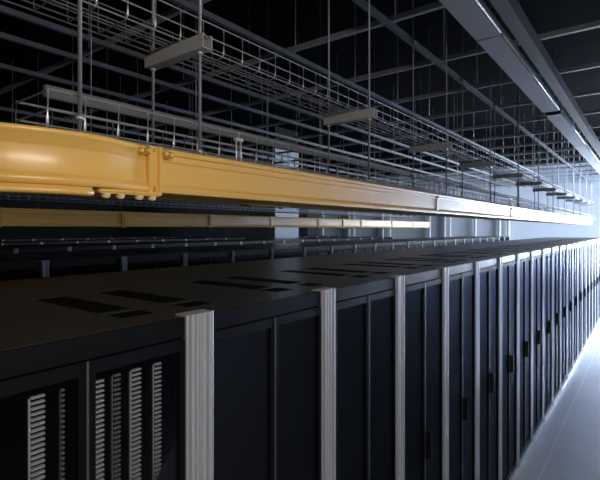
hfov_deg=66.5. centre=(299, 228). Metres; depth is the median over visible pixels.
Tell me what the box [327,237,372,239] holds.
tall cabinet
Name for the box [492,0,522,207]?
hanger
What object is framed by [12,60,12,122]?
rod
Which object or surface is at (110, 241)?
tall cabinet
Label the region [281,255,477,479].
tall cabinet
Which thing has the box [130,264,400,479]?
tall cabinet
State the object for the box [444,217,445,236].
pipe
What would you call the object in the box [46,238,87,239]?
tall cabinet
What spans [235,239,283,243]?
tall cabinet
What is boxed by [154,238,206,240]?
tall cabinet
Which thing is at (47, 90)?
tray
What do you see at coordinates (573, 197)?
hanger
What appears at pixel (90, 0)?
hanging rod
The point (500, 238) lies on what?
tall cabinet
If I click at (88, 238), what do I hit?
tall cabinet
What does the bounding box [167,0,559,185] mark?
strut
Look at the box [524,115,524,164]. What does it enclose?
rod
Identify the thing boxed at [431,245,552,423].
tall cabinet
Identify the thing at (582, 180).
strut
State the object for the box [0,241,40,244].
tall cabinet
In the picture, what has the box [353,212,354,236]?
pipe
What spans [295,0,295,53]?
rod
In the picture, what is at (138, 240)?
tall cabinet
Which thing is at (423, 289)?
tall cabinet
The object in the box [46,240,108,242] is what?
tall cabinet
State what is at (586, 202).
hanger
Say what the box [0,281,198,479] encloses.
tall cabinet
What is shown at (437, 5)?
strut
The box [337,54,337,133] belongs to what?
rod
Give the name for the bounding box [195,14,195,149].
hanging rod
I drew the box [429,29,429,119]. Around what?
rod
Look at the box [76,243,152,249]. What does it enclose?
tall cabinet
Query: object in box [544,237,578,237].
tall cabinet
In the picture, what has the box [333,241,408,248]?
tall cabinet
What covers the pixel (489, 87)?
rod
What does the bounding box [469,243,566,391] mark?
tall cabinet
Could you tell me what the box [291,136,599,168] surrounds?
strut
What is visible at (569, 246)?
tall cabinet
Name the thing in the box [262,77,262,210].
hanging rod
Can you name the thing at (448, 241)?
tall cabinet
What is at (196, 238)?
tall cabinet
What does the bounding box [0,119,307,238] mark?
wall
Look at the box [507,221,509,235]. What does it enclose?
pipe
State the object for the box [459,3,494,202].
hanger
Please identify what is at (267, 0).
hanging rod
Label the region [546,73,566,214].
hanger
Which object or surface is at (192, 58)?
hanging rod
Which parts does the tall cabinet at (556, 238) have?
panel, door glass, door glass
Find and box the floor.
[514,322,599,479]
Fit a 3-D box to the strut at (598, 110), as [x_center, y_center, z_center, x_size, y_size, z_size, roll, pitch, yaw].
[0.310,-1.523,8.637,15.800,0.040,0.034,0,0,37]
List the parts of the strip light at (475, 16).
edge trim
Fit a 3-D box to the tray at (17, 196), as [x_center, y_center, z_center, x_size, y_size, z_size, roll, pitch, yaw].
[-0.349,-0.370,8.764,0.308,0.108,11.508,0,0,37]
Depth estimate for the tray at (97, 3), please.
1.97 m
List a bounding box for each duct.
[0,122,592,224]
[0,207,429,227]
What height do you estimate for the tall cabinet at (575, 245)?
2.004 m
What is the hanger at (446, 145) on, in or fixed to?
hanging from the ceiling
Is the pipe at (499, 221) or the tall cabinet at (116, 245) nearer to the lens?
the tall cabinet at (116, 245)
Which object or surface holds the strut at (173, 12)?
on the strut at (363, 4)
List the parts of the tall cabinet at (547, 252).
panel, corner post, door glass, door, rail, door glass, door, corner post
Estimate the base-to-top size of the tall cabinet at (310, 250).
2.004 m
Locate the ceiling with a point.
(583, 47)
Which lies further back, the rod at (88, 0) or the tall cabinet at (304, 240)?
the tall cabinet at (304, 240)
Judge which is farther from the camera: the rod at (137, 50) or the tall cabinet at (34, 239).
the tall cabinet at (34, 239)
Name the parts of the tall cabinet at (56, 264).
corner post, panel, door, door, corner post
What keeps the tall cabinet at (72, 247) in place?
on the floor
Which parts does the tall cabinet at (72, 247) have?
panel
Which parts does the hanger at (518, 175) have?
threaded rod, threaded rod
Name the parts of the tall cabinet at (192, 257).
panel, door, door, corner post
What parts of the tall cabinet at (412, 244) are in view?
panel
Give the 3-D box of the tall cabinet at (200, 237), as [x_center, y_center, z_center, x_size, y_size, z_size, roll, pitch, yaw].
[-2.199,1.232,12.198,1.359,2.004,0.627,0,0,37]
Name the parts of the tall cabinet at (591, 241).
panel, door, door glass, corner post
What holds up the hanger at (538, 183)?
hanging from the ceiling
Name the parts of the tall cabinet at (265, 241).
panel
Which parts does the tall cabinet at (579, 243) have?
panel, door glass, door, door, door glass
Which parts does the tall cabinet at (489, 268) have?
panel, corner post, door glass, door, handle, door, lever, door glass, corner post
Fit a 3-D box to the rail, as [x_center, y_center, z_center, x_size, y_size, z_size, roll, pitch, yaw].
[3.571,-0.425,7.113,0.023,0.040,14.360,0,0,37]
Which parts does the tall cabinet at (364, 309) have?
panel, corner post, door glass, door, door, door glass, corner post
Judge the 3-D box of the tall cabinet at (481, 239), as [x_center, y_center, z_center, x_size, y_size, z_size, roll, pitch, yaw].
[4.310,1.232,12.496,1.359,2.004,0.627,0,0,37]
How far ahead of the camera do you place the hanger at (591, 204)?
11.88 m
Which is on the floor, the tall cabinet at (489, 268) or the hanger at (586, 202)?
the tall cabinet at (489, 268)
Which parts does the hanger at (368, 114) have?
threaded rod, threaded rod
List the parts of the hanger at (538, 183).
threaded rod, threaded rod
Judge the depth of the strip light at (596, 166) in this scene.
9.53 m
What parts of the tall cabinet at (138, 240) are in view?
panel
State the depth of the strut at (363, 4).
4.02 m
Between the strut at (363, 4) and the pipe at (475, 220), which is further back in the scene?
the pipe at (475, 220)
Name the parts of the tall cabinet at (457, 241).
panel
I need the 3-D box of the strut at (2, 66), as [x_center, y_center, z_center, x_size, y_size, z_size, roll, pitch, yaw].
[1.135,-1.472,9.140,0.034,0.040,18.900,0,0,37]
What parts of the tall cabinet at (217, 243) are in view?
panel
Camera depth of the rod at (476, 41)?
4.96 m
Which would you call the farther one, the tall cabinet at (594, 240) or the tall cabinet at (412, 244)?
the tall cabinet at (594, 240)
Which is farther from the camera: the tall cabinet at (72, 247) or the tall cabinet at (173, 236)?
the tall cabinet at (173, 236)
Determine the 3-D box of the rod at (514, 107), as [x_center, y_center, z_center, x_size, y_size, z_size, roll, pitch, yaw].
[4.819,-2.131,10.288,0.010,1.261,0.010,0,0,37]
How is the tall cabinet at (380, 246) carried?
on the floor
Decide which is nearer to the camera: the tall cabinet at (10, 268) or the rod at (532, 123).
the tall cabinet at (10, 268)
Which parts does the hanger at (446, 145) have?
threaded rod, threaded rod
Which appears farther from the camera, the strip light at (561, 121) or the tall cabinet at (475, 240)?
the tall cabinet at (475, 240)
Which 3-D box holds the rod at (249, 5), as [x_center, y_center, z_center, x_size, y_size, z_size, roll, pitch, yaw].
[-0.624,-2.131,5.638,0.010,1.261,0.010,0,0,37]
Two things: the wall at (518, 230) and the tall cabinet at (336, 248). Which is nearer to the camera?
the tall cabinet at (336, 248)
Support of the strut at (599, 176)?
on the strut at (363, 4)
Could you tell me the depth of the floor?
5.03 m
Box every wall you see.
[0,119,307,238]
[308,144,599,239]
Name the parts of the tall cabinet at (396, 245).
panel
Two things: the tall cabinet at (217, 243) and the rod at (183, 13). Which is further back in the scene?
the tall cabinet at (217, 243)
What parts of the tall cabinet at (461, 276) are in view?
panel, corner post, door glass, door, handle, lever, door glass, door, corner post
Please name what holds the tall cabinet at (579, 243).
on the floor
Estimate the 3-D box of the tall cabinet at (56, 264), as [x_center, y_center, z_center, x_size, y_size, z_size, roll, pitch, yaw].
[-2.195,1.232,3.988,1.359,2.004,0.627,0,0,37]
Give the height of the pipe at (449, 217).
3.000 m
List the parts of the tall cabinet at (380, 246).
panel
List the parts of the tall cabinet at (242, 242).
panel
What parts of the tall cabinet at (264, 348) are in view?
panel, corner post, door glass, door, door, door glass, corner post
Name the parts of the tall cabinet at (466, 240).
panel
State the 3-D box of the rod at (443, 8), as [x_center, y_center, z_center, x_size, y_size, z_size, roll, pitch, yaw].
[1.307,-2.131,4.162,0.010,1.261,0.010,0,0,37]
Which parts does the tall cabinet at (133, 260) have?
panel, corner post, door, door, corner post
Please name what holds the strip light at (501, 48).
hanging from the strut at (596, 24)
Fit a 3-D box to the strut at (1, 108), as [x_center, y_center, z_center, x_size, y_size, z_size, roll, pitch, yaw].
[-0.176,-1.472,10.142,0.034,0.040,18.900,0,0,37]
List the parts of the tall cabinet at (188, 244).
panel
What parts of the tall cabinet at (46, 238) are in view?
panel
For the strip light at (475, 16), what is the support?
hanging from the strut at (173, 12)
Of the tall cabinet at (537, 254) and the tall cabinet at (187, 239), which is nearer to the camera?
the tall cabinet at (537, 254)
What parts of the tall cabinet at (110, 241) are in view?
panel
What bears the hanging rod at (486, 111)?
hanging from the ceiling
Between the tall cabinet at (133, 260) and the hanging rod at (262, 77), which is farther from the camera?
the hanging rod at (262, 77)
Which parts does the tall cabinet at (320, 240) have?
panel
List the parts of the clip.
plate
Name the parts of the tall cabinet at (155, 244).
panel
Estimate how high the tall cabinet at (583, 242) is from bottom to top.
2.004 m
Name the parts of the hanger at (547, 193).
threaded rod, threaded rod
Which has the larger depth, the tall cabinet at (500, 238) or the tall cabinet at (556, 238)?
the tall cabinet at (500, 238)
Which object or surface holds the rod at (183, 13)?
hanging from the ceiling
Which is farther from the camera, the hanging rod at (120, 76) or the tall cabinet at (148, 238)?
the tall cabinet at (148, 238)
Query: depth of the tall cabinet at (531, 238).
10.70 m
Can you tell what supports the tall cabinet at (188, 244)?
on the floor
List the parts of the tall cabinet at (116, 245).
panel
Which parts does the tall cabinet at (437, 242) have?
panel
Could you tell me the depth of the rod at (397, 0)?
5.52 m
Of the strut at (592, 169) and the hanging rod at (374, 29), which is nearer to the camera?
the hanging rod at (374, 29)
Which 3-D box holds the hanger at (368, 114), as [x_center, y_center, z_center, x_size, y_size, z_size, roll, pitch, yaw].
[0.276,-1.499,2.546,0.325,2.534,0.041,0,0,37]
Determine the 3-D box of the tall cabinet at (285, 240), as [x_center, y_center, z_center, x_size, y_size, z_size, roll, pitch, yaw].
[-0.666,1.232,10.120,1.359,2.004,0.627,0,0,37]
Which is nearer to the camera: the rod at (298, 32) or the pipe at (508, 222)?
the rod at (298, 32)
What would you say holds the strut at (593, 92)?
on the strut at (363, 4)
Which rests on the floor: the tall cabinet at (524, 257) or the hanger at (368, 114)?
the tall cabinet at (524, 257)
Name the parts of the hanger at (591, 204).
threaded rod, threaded rod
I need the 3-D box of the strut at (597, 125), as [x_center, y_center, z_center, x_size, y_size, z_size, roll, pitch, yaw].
[0.917,-1.523,9.432,15.800,0.040,0.034,0,0,37]
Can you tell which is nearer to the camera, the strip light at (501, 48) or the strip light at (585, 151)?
the strip light at (501, 48)
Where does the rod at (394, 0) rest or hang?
hanging from the ceiling
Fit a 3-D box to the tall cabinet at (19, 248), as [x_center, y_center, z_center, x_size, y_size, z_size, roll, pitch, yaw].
[-3.727,1.232,6.116,1.359,2.004,0.627,0,0,37]
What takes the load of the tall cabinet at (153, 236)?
on the floor
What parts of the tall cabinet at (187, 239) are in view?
panel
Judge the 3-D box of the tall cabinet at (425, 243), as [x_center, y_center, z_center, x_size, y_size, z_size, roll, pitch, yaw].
[2.014,1.232,9.493,1.359,2.004,0.627,0,0,37]
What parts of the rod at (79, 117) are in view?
threaded rod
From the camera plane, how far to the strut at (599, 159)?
11.24 m
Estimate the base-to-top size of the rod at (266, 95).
1.261 m
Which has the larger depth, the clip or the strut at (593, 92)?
the strut at (593, 92)
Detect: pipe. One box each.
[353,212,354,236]
[429,216,430,236]
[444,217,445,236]
[449,217,450,236]
[474,219,476,235]
[498,220,500,235]
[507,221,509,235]
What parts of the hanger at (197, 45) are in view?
threaded rod, threaded rod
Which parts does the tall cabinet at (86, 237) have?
panel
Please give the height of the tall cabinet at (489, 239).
2.004 m
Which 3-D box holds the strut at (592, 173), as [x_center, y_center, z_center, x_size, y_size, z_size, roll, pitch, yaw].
[5.169,-1.523,14.993,15.800,0.040,0.034,0,0,37]
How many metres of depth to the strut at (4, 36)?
4.79 m
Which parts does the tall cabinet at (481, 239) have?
panel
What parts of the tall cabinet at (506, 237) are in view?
panel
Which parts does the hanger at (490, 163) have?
threaded rod, threaded rod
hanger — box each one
[145,0,211,155]
[323,0,377,182]
[409,0,452,195]
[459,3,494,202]
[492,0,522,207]
[515,25,541,210]
[533,52,555,212]
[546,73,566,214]
[557,89,575,216]
[565,102,582,217]
[574,115,588,218]
[579,122,592,218]
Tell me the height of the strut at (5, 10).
0.040 m
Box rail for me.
[42,84,578,213]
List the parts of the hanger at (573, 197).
threaded rod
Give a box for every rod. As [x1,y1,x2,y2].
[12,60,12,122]
[72,28,72,119]
[75,0,84,132]
[88,0,88,57]
[90,0,91,131]
[120,76,120,210]
[137,50,137,131]
[183,13,183,86]
[192,58,192,206]
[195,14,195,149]
[231,83,231,149]
[249,5,249,106]
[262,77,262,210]
[266,95,266,153]
[267,0,267,161]
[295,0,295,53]
[298,32,298,121]
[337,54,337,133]
[374,29,374,180]
[394,0,395,23]
[397,0,397,98]
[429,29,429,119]
[443,8,443,62]
[457,93,457,182]
[473,69,473,138]
[476,41,476,84]
[486,111,486,200]
[489,87,489,146]
[500,17,500,104]
[514,107,514,159]
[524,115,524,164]
[532,123,532,168]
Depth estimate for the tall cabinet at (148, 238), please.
10.29 m
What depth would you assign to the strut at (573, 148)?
9.63 m
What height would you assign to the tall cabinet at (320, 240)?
2.004 m
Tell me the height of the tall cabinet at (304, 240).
2.004 m
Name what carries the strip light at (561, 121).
hanging from the strut at (598, 110)
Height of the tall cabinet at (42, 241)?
2.004 m
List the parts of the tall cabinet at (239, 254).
panel, door, door glass, door, door glass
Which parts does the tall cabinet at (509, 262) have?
panel, corner post, door glass, door, handle, door glass, lever, door, rail, corner post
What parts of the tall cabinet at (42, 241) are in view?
panel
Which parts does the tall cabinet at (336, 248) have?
panel, door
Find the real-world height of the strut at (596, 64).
0.040 m
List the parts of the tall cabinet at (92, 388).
door, panel, door, door glass, corner post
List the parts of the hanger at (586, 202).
threaded rod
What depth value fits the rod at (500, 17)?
5.75 m
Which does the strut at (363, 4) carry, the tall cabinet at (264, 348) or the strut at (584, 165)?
the strut at (584, 165)
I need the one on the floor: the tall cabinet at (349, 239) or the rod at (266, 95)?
the tall cabinet at (349, 239)
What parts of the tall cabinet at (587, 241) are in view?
panel, corner post, door, corner post, door glass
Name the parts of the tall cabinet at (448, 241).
panel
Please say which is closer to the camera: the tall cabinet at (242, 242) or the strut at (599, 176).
the tall cabinet at (242, 242)
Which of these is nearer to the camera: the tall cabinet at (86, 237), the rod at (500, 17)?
the rod at (500, 17)
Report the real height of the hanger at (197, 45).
2.534 m
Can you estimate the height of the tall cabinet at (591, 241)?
2.004 m
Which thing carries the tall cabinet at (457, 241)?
on the floor
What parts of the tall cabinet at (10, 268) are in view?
door, panel, corner post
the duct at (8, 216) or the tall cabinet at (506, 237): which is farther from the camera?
the tall cabinet at (506, 237)
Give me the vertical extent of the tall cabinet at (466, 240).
2.004 m
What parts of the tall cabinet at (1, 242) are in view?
panel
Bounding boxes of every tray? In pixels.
[0,194,411,217]
[2,0,593,205]
[14,88,594,219]
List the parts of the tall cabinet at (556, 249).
panel, door glass, door, rail, door glass, door, corner post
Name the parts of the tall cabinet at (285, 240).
panel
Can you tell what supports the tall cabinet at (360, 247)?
on the floor
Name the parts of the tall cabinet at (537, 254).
panel, corner post, door glass, door, rail, door, door glass, corner post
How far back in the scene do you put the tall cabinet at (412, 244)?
8.65 m
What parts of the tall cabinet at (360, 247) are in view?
panel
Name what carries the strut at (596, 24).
on the strut at (363, 4)
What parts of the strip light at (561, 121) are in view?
edge trim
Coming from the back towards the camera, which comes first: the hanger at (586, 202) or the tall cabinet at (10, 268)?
the hanger at (586, 202)
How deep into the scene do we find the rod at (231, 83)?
8.67 m
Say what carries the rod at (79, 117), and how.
hanging from the ceiling
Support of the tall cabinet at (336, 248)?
on the floor
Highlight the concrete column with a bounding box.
[249,126,298,238]
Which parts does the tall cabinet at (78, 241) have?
panel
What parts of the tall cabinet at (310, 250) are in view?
panel, door, door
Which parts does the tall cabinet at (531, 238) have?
door, door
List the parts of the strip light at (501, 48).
edge trim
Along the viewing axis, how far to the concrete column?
12.62 m
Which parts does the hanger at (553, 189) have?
threaded rod, threaded rod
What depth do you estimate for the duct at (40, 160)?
1.39 m
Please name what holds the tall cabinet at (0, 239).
on the floor
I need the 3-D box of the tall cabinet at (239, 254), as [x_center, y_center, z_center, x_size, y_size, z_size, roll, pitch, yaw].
[-1.047,1.232,5.489,1.359,2.004,0.627,0,0,37]
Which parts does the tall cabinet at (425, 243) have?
panel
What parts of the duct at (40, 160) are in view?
screw knob, joint plate, screw knob, screw knob, screw knob, screw knob, screw knob, screw knob, screw knob, joint plate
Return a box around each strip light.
[439,0,501,40]
[477,24,559,112]
[546,107,585,145]
[574,140,599,162]
[590,160,599,173]
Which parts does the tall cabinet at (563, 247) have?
panel, door glass, door, rail, door glass, door, corner post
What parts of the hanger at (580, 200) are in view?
threaded rod, threaded rod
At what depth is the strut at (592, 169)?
12.82 m
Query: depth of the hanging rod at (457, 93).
8.97 m
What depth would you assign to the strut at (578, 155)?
10.37 m
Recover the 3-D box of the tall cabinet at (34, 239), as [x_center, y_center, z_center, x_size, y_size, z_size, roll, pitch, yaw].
[-6.317,1.232,10.928,1.359,2.004,0.627,0,0,37]
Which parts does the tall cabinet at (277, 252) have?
panel, door, door glass, door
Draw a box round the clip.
[234,137,242,161]
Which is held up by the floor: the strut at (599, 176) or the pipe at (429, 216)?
the pipe at (429, 216)
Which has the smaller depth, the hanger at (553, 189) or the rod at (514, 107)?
the hanger at (553, 189)
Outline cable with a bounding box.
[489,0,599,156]
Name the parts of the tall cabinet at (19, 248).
panel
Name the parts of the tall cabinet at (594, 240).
panel, door, door glass, corner post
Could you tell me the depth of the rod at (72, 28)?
6.29 m
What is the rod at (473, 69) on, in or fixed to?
hanging from the ceiling
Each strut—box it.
[0,0,210,94]
[0,5,525,186]
[0,32,510,187]
[0,63,489,188]
[0,106,443,190]
[36,1,444,126]
[106,20,599,136]
[155,62,599,145]
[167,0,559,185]
[202,89,599,153]
[232,109,599,158]
[263,124,599,164]
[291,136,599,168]
[315,146,592,172]
[333,153,597,175]
[351,159,599,178]
[352,0,590,182]
[376,165,591,181]
[386,169,595,184]
[398,173,599,186]
[414,176,599,187]
[425,180,599,189]
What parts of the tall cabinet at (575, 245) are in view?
panel, door glass, door, door glass, corner post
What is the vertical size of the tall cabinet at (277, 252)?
2.004 m
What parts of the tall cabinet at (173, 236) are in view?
panel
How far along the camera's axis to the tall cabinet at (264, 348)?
1.51 m
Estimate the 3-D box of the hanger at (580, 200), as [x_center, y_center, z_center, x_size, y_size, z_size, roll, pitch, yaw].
[6.009,-1.499,10.045,0.325,2.534,0.041,0,0,37]
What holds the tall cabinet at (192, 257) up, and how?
on the floor
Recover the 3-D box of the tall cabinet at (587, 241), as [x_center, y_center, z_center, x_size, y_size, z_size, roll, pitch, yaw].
[5.133,1.232,9.410,1.381,2.004,0.627,0,0,37]
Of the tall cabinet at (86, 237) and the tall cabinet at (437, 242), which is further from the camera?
the tall cabinet at (86, 237)
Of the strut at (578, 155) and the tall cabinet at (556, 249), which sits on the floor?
the tall cabinet at (556, 249)
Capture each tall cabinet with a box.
[0,239,32,240]
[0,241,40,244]
[0,245,68,252]
[0,248,15,253]
[0,252,123,276]
[0,257,44,280]
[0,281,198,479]
[5,271,328,479]
[20,238,61,240]
[20,240,76,243]
[37,244,113,250]
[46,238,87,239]
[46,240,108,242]
[56,250,184,270]
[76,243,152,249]
[86,237,133,238]
[88,238,111,239]
[95,239,136,242]
[109,239,162,241]
[116,242,185,247]
[116,248,232,265]
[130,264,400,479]
[148,238,185,240]
[153,236,189,237]
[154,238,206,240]
[156,241,214,246]
[168,246,271,261]
[173,236,206,237]
[178,241,240,245]
[195,240,263,244]
[196,238,225,239]
[198,245,304,258]
[200,237,243,239]
[218,259,445,479]
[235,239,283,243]
[242,239,302,242]
[243,244,331,256]
[272,243,355,253]
[274,238,334,241]
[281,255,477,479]
[288,239,318,241]
[298,242,375,251]
[314,237,360,240]
[316,238,347,240]
[324,241,392,250]
[325,252,500,479]
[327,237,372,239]
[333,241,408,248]
[350,240,421,247]
[358,250,517,479]
[377,239,445,245]
[385,240,434,246]
[393,248,531,468]
[403,238,463,244]
[418,239,454,244]
[418,247,542,443]
[429,237,479,242]
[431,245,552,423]
[432,237,486,242]
[434,238,472,243]
[455,236,504,240]
[455,244,560,405]
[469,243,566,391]
[470,237,492,241]
[479,236,509,240]
[481,242,572,379]
[494,241,581,359]
[498,242,577,368]
[506,240,585,352]
[519,239,592,338]
[531,238,597,326]
[532,240,589,345]
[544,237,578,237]
[553,239,595,332]
[556,238,599,323]
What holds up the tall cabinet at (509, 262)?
on the floor
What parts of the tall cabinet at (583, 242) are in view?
panel, corner post, door, door, door glass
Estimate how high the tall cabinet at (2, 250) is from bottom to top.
2.004 m
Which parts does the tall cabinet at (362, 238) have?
panel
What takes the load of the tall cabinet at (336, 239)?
on the floor
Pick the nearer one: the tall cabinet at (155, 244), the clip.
the clip
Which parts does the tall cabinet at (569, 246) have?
panel, corner post, door glass, door, door glass, door, corner post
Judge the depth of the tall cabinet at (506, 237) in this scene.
14.29 m
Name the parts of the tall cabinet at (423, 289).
panel, corner post, door glass, door, handle, lever, door, door glass, corner post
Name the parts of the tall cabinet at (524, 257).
panel, corner post, door glass, door, handle, rail, door glass, door, lever, corner post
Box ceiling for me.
[0,0,599,170]

